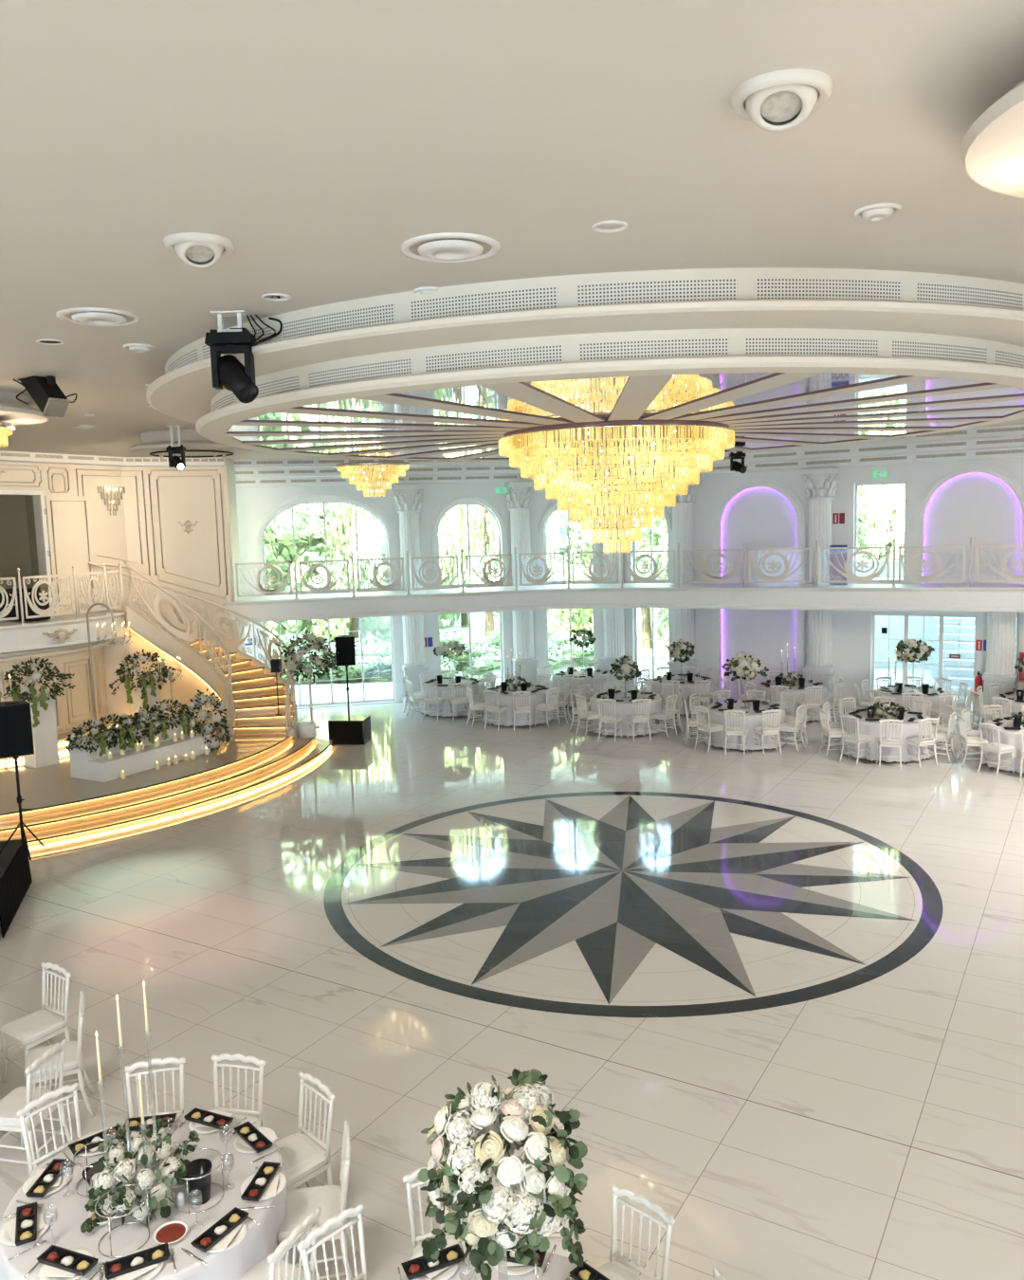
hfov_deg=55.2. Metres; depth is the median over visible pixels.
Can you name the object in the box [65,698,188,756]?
flower garland
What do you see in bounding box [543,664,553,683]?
banquet chair
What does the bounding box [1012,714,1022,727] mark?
ice bucket
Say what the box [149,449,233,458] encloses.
fitting
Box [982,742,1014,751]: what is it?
cushion
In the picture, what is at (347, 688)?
pole
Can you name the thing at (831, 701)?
cushion
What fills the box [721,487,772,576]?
light strip
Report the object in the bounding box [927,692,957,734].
banquet chair
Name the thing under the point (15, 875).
platform
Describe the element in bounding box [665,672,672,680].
ice bucket
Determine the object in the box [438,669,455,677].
banquet chair
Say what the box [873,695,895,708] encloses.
banquet chair
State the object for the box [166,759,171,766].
pillar candle
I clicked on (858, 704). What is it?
cushion
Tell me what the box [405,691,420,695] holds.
cushion
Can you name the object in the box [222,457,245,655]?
wall
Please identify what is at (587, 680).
tablecloth
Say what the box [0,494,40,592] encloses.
wall
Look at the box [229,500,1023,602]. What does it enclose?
railing
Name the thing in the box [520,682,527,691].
ice bucket
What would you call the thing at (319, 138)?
ceiling
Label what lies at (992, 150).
ceiling lamp
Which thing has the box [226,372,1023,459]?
mirror
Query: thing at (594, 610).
window
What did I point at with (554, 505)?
trim
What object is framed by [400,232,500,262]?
ceiling vent
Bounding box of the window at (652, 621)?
[634,607,669,689]
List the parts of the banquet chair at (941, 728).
backrest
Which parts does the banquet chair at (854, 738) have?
leg, backrest, leg, seat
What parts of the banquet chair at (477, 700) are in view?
backrest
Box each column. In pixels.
[392,483,428,705]
[504,481,538,685]
[598,479,628,692]
[665,475,697,675]
[800,467,839,710]
[982,611,1017,719]
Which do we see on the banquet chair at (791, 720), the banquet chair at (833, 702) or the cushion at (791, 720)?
the cushion at (791, 720)
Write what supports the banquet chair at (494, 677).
on the floor at (873, 1129)
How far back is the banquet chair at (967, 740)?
18.24 m
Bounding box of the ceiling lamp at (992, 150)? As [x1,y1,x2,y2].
[960,80,1023,198]
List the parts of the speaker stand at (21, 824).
leg, leg, leg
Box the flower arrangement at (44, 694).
[2,656,75,727]
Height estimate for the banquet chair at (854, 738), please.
0.948 m
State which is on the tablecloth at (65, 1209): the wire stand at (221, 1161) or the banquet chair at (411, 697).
the wire stand at (221, 1161)
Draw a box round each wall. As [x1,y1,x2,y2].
[0,461,130,612]
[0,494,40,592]
[0,640,108,747]
[103,635,132,728]
[120,466,233,649]
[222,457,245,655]
[236,481,513,709]
[529,487,603,694]
[622,457,1023,715]
[857,561,1017,669]
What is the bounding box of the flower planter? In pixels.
[68,713,210,782]
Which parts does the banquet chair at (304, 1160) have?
seat, backrest, leg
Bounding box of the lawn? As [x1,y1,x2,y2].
[281,567,669,685]
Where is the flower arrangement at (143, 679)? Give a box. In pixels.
[108,649,176,710]
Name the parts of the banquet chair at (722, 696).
backrest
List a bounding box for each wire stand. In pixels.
[73,1139,119,1197]
[94,1184,150,1258]
[174,1148,224,1214]
[474,1248,538,1279]
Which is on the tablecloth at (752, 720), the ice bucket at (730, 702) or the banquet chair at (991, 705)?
the ice bucket at (730, 702)
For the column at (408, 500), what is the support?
on the floor at (873, 1129)
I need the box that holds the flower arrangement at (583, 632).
[569,628,596,648]
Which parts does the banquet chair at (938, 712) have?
backrest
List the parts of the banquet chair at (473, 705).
backrest, leg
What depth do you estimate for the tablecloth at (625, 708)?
21.68 m
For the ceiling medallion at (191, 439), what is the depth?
17.11 m
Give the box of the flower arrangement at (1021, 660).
[1014,658,1023,676]
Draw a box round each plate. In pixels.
[0,1211,51,1245]
[22,1168,71,1195]
[38,1247,93,1279]
[76,1130,117,1155]
[111,1248,164,1279]
[130,1112,168,1135]
[188,1109,228,1133]
[197,1218,247,1252]
[233,1127,275,1152]
[239,1170,286,1200]
[409,1248,457,1279]
[493,1261,534,1275]
[594,1268,624,1279]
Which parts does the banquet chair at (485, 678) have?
backrest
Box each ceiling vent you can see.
[55,307,142,326]
[74,424,95,429]
[123,343,156,352]
[167,347,197,372]
[202,325,272,358]
[211,392,234,411]
[238,374,300,402]
[282,303,395,339]
[309,357,412,387]
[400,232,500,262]
[410,286,558,320]
[412,286,439,294]
[425,344,563,372]
[576,277,737,305]
[579,337,729,360]
[745,337,878,356]
[756,277,901,300]
[854,202,901,220]
[891,340,987,363]
[916,281,1023,310]
[995,349,1023,367]
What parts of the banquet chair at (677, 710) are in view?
backrest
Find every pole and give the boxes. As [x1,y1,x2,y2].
[86,603,114,719]
[345,665,350,718]
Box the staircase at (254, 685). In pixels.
[87,603,297,740]
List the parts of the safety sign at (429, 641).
blue panel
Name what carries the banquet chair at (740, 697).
on the floor at (873, 1129)
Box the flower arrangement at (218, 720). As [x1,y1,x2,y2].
[186,688,231,750]
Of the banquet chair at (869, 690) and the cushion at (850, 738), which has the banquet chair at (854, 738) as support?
the cushion at (850, 738)
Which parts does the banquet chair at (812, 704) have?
backrest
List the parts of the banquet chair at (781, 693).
backrest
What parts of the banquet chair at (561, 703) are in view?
backrest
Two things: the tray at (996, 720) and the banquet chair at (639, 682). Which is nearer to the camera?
the tray at (996, 720)
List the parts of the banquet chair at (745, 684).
backrest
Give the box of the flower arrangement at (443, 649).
[432,640,469,658]
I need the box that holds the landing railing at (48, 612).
[0,562,125,624]
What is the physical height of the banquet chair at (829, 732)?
0.948 m
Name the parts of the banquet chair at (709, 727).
leg, backrest, leg, seat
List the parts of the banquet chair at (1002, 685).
backrest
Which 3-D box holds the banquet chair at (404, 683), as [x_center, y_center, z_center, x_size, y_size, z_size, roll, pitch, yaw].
[-2.543,1.395,25.305,0.494,0.948,0.432,-1,7,9]
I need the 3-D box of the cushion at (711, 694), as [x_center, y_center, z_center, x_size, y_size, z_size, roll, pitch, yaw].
[5.024,1.325,23.965,0.413,0.073,0.428,5,9,44]
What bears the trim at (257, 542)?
attached to the wall at (252, 502)
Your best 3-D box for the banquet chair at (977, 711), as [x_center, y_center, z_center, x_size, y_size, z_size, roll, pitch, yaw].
[10.053,1.553,20.817,0.494,0.948,0.432,-1,7,3]
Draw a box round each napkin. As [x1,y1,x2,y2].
[2,1218,43,1242]
[31,1168,62,1187]
[36,1254,88,1277]
[89,1127,108,1151]
[115,1262,158,1279]
[194,1112,233,1127]
[210,1220,241,1250]
[237,1130,277,1148]
[252,1173,278,1198]
[421,1246,448,1279]
[501,1261,523,1266]
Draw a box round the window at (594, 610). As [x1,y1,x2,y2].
[545,608,596,678]
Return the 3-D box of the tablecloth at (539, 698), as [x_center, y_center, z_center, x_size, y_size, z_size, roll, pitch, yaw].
[0.125,1.566,23.791,1.744,0.705,1.748,0,7,15]
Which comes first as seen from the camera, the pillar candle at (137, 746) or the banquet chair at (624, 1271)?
the banquet chair at (624, 1271)
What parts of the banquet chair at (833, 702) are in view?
backrest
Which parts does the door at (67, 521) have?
frame, moulding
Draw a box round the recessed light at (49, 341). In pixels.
[36,338,64,345]
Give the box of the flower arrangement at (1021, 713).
[1015,711,1023,727]
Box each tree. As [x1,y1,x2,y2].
[262,503,385,666]
[267,507,460,647]
[267,549,310,635]
[327,503,475,588]
[438,504,561,636]
[438,506,499,628]
[546,509,666,639]
[564,510,668,652]
[857,484,905,561]
[858,483,905,561]
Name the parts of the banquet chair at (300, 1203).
seat, backrest, leg, leg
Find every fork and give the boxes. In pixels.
[8,1239,46,1260]
[16,1200,43,1207]
[62,1151,73,1166]
[89,1261,109,1279]
[168,1247,177,1273]
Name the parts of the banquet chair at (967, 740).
leg, backrest, leg, seat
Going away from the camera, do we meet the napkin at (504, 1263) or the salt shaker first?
the napkin at (504, 1263)
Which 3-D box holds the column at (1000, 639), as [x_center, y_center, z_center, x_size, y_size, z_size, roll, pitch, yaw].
[11.134,0.529,22.335,0.700,2.560,0.700,2,8,29]
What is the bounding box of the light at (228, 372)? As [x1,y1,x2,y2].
[204,310,282,402]
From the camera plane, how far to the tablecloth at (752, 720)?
20.05 m
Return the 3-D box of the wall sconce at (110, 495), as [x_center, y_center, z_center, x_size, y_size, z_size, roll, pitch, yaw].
[-9.156,-3.191,22.499,0.221,0.660,0.695,2,8,32]
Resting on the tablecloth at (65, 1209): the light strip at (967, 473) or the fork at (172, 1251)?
the fork at (172, 1251)
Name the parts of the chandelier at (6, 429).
ceiling plate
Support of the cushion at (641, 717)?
on the banquet chair at (640, 718)
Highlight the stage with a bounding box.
[0,730,332,848]
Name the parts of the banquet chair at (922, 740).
leg, seat, backrest, leg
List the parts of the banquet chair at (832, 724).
backrest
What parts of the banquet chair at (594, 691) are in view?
backrest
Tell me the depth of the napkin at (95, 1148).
6.48 m
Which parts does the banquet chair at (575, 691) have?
backrest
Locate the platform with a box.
[0,839,32,938]
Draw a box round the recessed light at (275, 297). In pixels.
[261,292,291,301]
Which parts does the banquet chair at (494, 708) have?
leg, backrest, seat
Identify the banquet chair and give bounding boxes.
[0,962,70,1086]
[0,1039,71,1168]
[16,1082,82,1176]
[24,990,94,1116]
[122,1057,185,1117]
[211,1053,266,1127]
[238,1206,321,1279]
[274,1071,335,1190]
[277,1120,358,1279]
[296,1204,368,1279]
[402,676,421,713]
[402,1167,477,1255]
[405,679,430,718]
[418,671,431,685]
[421,682,446,721]
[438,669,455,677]
[448,682,468,721]
[465,686,491,727]
[466,669,480,679]
[467,681,484,721]
[471,679,492,718]
[478,676,493,712]
[482,690,509,731]
[485,671,493,689]
[491,675,495,687]
[505,674,521,683]
[506,1189,570,1257]
[512,691,530,731]
[534,687,561,729]
[536,668,552,694]
[536,675,550,687]
[540,672,564,694]
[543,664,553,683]
[548,682,571,723]
[551,677,567,716]
[560,661,574,671]
[562,674,582,703]
[569,689,590,731]
[575,694,603,737]
[577,683,590,721]
[585,661,600,670]
[586,674,608,702]
[596,698,621,742]
[599,1185,675,1279]
[603,681,620,692]
[604,677,625,692]
[609,662,619,681]
[626,698,651,742]
[631,677,647,692]
[634,680,652,692]
[638,676,661,697]
[640,669,650,689]
[650,694,677,738]
[656,666,672,676]
[660,688,682,731]
[661,679,683,715]
[661,683,674,724]
[681,666,698,676]
[682,699,708,745]
[688,679,711,715]
[688,693,705,737]
[694,705,724,752]
[706,676,731,707]
[707,667,720,687]
[712,689,731,703]
[713,1267,725,1279]
[714,671,728,701]
[723,709,748,756]
[735,678,754,701]
[743,681,769,702]
[745,676,756,693]
[746,689,765,702]
[752,709,782,756]
[765,670,782,680]
[769,685,792,713]
[775,704,805,752]
[780,692,795,735]
[785,697,808,745]
[795,670,809,680]
[796,685,822,727]
[817,681,845,722]
[818,708,849,757]
[821,673,834,708]
[821,701,841,749]
[825,676,842,712]
[838,696,856,742]
[839,714,872,766]
[854,683,874,709]
[860,678,873,701]
[867,689,892,708]
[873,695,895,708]
[875,676,892,688]
[876,718,903,768]
[901,692,923,713]
[903,676,923,686]
[903,717,939,768]
[913,698,932,716]
[923,712,956,763]
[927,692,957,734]
[932,704,954,748]
[933,677,951,691]
[947,687,973,731]
[952,681,969,718]
[954,714,988,767]
[958,708,983,757]
[970,691,999,730]
[974,685,990,730]
[977,722,1014,777]
[982,704,1002,722]
[987,682,1005,718]
[991,696,1012,719]
[1016,681,1023,689]
[1018,730,1023,781]
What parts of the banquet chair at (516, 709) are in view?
backrest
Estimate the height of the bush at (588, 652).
1.338 m
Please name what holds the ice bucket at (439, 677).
on the tablecloth at (446, 692)
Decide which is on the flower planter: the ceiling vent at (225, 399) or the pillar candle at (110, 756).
the pillar candle at (110, 756)
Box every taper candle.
[95,1030,102,1081]
[116,994,122,1046]
[138,1074,144,1125]
[143,980,148,1033]
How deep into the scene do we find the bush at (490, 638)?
35.20 m
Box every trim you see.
[0,450,224,466]
[0,463,228,599]
[0,640,109,734]
[233,423,1023,487]
[252,491,398,594]
[430,494,508,586]
[537,501,600,583]
[627,507,672,581]
[711,478,806,584]
[712,608,804,687]
[913,463,1023,584]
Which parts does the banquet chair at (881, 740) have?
leg, leg, seat, backrest, leg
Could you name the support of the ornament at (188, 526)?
attached to the wall at (193, 555)
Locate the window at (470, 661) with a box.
[437,611,503,688]
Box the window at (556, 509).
[544,508,594,583]
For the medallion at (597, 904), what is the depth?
12.14 m
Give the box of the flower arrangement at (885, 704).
[870,698,904,718]
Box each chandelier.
[0,420,15,447]
[335,461,410,496]
[498,419,734,553]
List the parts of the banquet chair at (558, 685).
backrest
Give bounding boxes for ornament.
[42,627,77,642]
[178,519,198,533]
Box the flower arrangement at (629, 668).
[609,655,641,681]
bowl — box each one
[81,1162,110,1186]
[87,1207,117,1225]
[152,1220,188,1243]
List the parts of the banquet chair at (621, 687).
backrest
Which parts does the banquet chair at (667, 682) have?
backrest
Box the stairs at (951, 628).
[931,617,1017,695]
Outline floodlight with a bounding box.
[12,375,77,417]
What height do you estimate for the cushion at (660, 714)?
0.073 m
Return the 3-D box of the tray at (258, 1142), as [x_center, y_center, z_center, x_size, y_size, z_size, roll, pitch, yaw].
[-1.690,3.243,6.386,0.110,0.029,0.330,-8,9,-42]
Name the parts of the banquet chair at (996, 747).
leg, backrest, leg, seat, leg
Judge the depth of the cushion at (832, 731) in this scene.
19.26 m
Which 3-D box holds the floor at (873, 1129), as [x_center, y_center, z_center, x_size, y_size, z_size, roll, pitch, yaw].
[0.104,3.629,9.482,48.000,0.001,42.000,-2,7,0]
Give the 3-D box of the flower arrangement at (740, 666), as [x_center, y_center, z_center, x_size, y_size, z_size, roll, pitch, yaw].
[4.972,0.840,20.572,0.938,1.201,0.916,-5,7,-26]
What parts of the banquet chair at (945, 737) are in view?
seat, leg, backrest, leg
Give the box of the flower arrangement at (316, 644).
[275,630,339,728]
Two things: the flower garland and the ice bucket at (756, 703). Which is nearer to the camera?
the flower garland
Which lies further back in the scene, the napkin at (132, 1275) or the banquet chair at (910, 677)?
the banquet chair at (910, 677)
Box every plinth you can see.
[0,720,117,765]
[296,721,316,738]
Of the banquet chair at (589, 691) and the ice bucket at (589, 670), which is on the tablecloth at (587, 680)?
the ice bucket at (589, 670)
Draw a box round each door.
[0,490,98,613]
[854,480,907,583]
[871,613,977,713]
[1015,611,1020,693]
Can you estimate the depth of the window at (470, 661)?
27.24 m
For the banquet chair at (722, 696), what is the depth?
23.80 m
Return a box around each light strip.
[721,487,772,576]
[721,609,722,666]
[923,473,1022,557]
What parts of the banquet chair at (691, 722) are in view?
backrest, leg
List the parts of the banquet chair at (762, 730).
leg, seat, backrest, leg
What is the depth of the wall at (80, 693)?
20.13 m
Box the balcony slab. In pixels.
[223,578,1023,623]
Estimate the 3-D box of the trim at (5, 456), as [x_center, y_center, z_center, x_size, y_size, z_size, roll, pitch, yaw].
[-10.750,-3.709,19.549,1.473,0.190,11.143,4,8,38]
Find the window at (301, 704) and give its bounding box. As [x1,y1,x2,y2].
[263,616,395,707]
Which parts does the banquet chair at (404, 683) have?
backrest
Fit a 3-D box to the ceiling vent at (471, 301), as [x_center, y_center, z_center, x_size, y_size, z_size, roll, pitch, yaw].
[-0.227,-2.541,7.409,1.173,0.160,0.032,0,7,17]
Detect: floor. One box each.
[0,611,127,654]
[0,668,1023,1279]
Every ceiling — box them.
[0,0,1023,458]
[146,267,1023,460]
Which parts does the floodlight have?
arm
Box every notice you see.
[244,637,256,646]
[949,654,960,658]
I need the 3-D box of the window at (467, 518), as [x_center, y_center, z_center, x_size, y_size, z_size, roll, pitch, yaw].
[-1.185,-2.620,26.891,1.844,2.287,0.064,-3,7,-12]
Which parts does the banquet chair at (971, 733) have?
backrest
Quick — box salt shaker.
[176,1190,184,1206]
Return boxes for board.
[829,545,847,585]
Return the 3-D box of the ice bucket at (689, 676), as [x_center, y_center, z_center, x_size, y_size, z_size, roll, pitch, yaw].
[4.407,0.929,24.264,0.162,0.205,0.162,-2,7,0]
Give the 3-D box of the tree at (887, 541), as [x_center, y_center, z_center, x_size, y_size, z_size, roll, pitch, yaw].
[18.305,-6.310,43.719,15.599,12.995,9.224,2,8,28]
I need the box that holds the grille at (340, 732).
[329,721,363,743]
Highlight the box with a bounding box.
[1019,652,1023,680]
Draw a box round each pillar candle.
[107,751,112,759]
[120,769,126,779]
[135,743,140,751]
[153,738,158,747]
[154,761,160,769]
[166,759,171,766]
[172,732,177,741]
[173,756,178,764]
[190,751,195,759]
[203,747,208,754]
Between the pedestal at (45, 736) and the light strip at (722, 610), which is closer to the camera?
the pedestal at (45, 736)
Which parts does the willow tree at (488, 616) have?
crown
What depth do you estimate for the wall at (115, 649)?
21.52 m
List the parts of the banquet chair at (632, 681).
backrest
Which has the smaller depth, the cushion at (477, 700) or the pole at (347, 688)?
the pole at (347, 688)
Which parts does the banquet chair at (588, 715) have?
backrest, leg, seat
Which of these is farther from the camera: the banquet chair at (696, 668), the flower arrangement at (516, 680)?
the banquet chair at (696, 668)
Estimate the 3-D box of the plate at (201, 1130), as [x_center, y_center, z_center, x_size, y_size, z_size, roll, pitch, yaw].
[-2.040,3.258,6.617,0.274,0.020,0.274,-2,7,0]
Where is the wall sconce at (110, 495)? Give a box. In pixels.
[103,488,118,504]
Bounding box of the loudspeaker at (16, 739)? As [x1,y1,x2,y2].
[0,699,34,758]
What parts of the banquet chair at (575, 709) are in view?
backrest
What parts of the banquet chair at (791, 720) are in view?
backrest, leg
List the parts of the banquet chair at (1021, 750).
leg, backrest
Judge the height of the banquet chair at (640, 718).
0.948 m
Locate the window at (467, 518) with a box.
[437,502,501,586]
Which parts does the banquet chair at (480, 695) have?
backrest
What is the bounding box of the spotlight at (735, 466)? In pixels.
[729,451,746,473]
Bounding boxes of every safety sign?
[424,636,433,647]
[832,512,845,525]
[974,638,986,651]
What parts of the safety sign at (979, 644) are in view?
red panel, blue panel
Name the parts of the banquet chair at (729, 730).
leg, backrest, seat, leg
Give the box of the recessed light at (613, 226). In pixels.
[592,219,627,233]
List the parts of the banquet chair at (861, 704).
backrest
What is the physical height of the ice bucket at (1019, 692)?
0.205 m
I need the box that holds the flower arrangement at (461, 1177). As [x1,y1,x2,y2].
[417,1068,587,1279]
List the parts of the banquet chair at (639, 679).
backrest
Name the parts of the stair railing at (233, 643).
rail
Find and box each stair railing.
[88,561,295,736]
[123,561,234,736]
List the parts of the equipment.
lid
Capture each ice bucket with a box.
[184,1158,212,1206]
[437,675,442,683]
[455,676,461,683]
[500,681,507,691]
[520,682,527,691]
[567,667,573,675]
[586,667,592,676]
[607,689,615,698]
[630,690,638,699]
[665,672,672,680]
[686,673,693,681]
[726,698,733,709]
[751,699,760,711]
[774,676,782,685]
[798,677,804,687]
[866,706,875,717]
[896,682,902,692]
[896,708,904,719]
[921,683,929,694]
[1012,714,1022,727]
[1016,689,1023,700]
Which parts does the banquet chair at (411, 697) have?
backrest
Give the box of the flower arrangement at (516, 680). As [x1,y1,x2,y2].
[505,675,531,691]
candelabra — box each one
[96,621,130,638]
[157,657,181,672]
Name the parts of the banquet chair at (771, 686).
backrest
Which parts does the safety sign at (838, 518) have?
red panel, blue panel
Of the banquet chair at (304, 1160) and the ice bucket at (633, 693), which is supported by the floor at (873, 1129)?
the banquet chair at (304, 1160)
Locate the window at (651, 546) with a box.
[633,507,667,581]
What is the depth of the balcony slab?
24.18 m
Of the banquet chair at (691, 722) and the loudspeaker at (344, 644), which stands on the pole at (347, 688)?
the loudspeaker at (344, 644)
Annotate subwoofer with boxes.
[328,714,371,745]
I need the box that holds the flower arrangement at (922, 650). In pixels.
[894,638,934,663]
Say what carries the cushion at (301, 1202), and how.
on the banquet chair at (300, 1203)
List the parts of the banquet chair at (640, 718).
leg, seat, backrest, leg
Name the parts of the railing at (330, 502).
post, panel, post, panel, post, panel, post, panel, post, panel, post, panel, post, panel, post, balcony railing, panel, post, panel, post, panel, post, panel, post, panel, post, panel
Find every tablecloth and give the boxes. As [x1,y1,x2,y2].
[0,1112,296,1279]
[402,1251,577,1279]
[420,677,485,716]
[483,686,553,726]
[551,670,614,706]
[587,692,664,735]
[649,675,714,713]
[703,701,787,749]
[756,680,828,721]
[839,709,933,762]
[874,685,952,727]
[981,718,1023,773]
[988,693,1023,719]
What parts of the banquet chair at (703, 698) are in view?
backrest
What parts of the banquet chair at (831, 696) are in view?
backrest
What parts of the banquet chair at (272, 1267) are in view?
backrest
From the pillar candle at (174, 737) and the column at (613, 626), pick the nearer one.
the pillar candle at (174, 737)
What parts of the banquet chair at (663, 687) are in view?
backrest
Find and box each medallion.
[0,390,49,425]
[128,429,252,456]
[323,791,942,1017]
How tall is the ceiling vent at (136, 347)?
0.050 m
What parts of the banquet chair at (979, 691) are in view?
backrest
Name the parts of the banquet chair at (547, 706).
seat, backrest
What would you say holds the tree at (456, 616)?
on the lawn
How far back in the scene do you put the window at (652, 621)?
26.88 m
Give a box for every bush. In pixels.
[266,633,328,681]
[301,637,391,682]
[365,641,457,681]
[439,629,500,677]
[472,625,569,669]
[548,634,593,665]
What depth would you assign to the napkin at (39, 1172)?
6.06 m
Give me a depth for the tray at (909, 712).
19.45 m
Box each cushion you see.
[0,1009,65,1044]
[0,1086,60,1127]
[24,1041,77,1078]
[30,1154,57,1175]
[231,1114,260,1127]
[238,1254,304,1279]
[274,1133,327,1187]
[277,1184,341,1242]
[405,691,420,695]
[408,694,428,700]
[412,1229,477,1255]
[424,696,444,702]
[448,696,466,702]
[469,702,489,708]
[473,697,484,702]
[486,705,508,711]
[512,705,530,712]
[534,703,557,710]
[547,1240,570,1257]
[548,698,567,704]
[551,694,564,699]
[568,688,582,694]
[573,706,590,713]
[578,711,602,717]
[586,688,606,694]
[599,1260,646,1279]
[600,713,621,721]
[604,685,624,690]
[626,713,648,721]
[650,711,674,717]
[661,706,678,713]
[686,717,707,724]
[688,694,708,700]
[692,712,705,717]
[697,722,723,731]
[707,692,728,696]
[726,726,748,733]
[738,694,754,699]
[752,726,778,733]
[772,700,792,706]
[776,722,802,730]
[786,716,804,723]
[797,700,819,707]
[818,697,839,704]
[822,728,847,735]
[825,694,840,698]
[826,721,841,728]
[843,732,872,742]
[856,701,874,707]
[863,696,873,701]
[876,736,899,745]
[905,735,934,744]
[925,731,951,739]
[927,708,952,714]
[932,725,947,731]
[947,704,969,712]
[952,700,964,705]
[960,736,988,744]
[966,730,983,736]
[973,709,999,715]
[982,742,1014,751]
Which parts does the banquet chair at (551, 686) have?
backrest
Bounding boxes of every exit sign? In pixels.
[495,487,507,493]
[872,470,886,477]
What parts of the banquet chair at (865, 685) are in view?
backrest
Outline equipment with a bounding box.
[0,587,50,621]
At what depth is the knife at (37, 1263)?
5.33 m
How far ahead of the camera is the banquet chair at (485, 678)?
24.60 m
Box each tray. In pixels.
[15,1201,36,1245]
[25,1158,70,1197]
[36,1244,98,1276]
[67,1124,121,1155]
[103,1242,169,1279]
[123,1113,177,1130]
[183,1107,233,1130]
[190,1206,248,1252]
[233,1121,272,1152]
[240,1161,280,1201]
[401,1243,464,1279]
[493,1240,547,1267]
[569,1261,609,1279]
[848,711,859,714]
[864,718,879,720]
[907,711,922,714]
[992,718,1003,722]
[1003,726,1021,730]
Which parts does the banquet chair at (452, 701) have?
backrest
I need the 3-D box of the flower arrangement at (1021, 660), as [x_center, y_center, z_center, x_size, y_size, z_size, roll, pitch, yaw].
[11.042,0.758,20.686,0.671,0.991,0.749,-3,7,-13]
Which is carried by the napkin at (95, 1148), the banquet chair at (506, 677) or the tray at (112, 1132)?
the tray at (112, 1132)
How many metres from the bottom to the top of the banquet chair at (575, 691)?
0.948 m
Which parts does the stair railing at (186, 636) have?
rail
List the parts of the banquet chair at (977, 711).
backrest, seat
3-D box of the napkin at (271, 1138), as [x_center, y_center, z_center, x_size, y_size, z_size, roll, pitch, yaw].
[-1.657,3.259,6.382,0.202,0.005,0.160,2,8,31]
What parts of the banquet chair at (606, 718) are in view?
leg, backrest, seat, leg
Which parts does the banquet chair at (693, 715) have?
backrest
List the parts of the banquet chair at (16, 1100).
leg, seat, leg, backrest, leg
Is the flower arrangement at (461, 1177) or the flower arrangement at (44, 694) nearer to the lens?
the flower arrangement at (461, 1177)
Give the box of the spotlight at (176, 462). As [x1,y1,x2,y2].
[165,425,186,470]
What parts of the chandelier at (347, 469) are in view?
ceiling plate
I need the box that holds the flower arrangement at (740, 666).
[721,651,768,680]
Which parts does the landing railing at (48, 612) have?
panel, post, panel, post, panel, post, panel, post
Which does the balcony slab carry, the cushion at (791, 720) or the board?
the board
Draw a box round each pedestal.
[23,695,59,768]
[130,684,160,722]
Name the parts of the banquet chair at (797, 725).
seat, leg, backrest, leg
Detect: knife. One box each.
[0,1203,44,1220]
[24,1261,38,1278]
[99,1261,104,1279]
[174,1110,184,1131]
[181,1247,208,1265]
[221,1116,246,1136]
[238,1205,274,1209]
[250,1147,283,1163]
[458,1240,468,1268]
[543,1244,556,1275]
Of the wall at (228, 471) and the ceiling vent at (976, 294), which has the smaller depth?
the ceiling vent at (976, 294)
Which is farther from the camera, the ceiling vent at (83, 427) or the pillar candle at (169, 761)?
the pillar candle at (169, 761)
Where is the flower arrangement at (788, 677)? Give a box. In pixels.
[776,670,803,686]
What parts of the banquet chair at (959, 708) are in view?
backrest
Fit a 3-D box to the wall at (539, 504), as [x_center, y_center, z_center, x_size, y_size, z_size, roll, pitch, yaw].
[1.586,-1.758,27.184,2.658,6.530,0.300,-1,7,4]
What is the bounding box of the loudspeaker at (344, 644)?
[334,635,355,666]
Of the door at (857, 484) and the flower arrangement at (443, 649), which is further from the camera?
the flower arrangement at (443, 649)
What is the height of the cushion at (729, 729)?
0.073 m
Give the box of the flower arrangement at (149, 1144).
[80,1118,200,1232]
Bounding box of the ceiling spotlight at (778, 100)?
[730,68,833,132]
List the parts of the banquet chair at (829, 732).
leg, backrest, leg, seat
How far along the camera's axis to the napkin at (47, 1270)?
5.27 m
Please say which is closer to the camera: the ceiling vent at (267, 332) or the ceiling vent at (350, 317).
the ceiling vent at (350, 317)
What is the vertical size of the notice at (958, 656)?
0.100 m
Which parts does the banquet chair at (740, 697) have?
backrest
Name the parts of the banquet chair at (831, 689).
backrest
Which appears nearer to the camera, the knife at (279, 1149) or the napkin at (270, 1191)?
the napkin at (270, 1191)
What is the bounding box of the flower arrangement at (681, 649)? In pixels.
[667,639,694,662]
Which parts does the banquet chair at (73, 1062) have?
seat, backrest, leg, leg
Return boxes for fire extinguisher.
[973,671,983,697]
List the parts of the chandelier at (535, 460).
ceiling plate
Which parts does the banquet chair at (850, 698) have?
backrest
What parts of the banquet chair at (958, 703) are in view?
backrest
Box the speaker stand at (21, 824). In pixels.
[0,756,44,859]
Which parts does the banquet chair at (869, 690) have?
backrest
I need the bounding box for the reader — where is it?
[881,627,887,633]
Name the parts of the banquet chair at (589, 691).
backrest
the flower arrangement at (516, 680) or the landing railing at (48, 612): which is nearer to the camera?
the landing railing at (48, 612)
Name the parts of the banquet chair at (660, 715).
seat, leg, backrest, leg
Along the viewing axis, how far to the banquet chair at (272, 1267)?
5.45 m
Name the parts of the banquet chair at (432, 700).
backrest, seat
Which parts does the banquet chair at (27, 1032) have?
leg, leg, seat, backrest, leg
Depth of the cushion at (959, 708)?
21.26 m

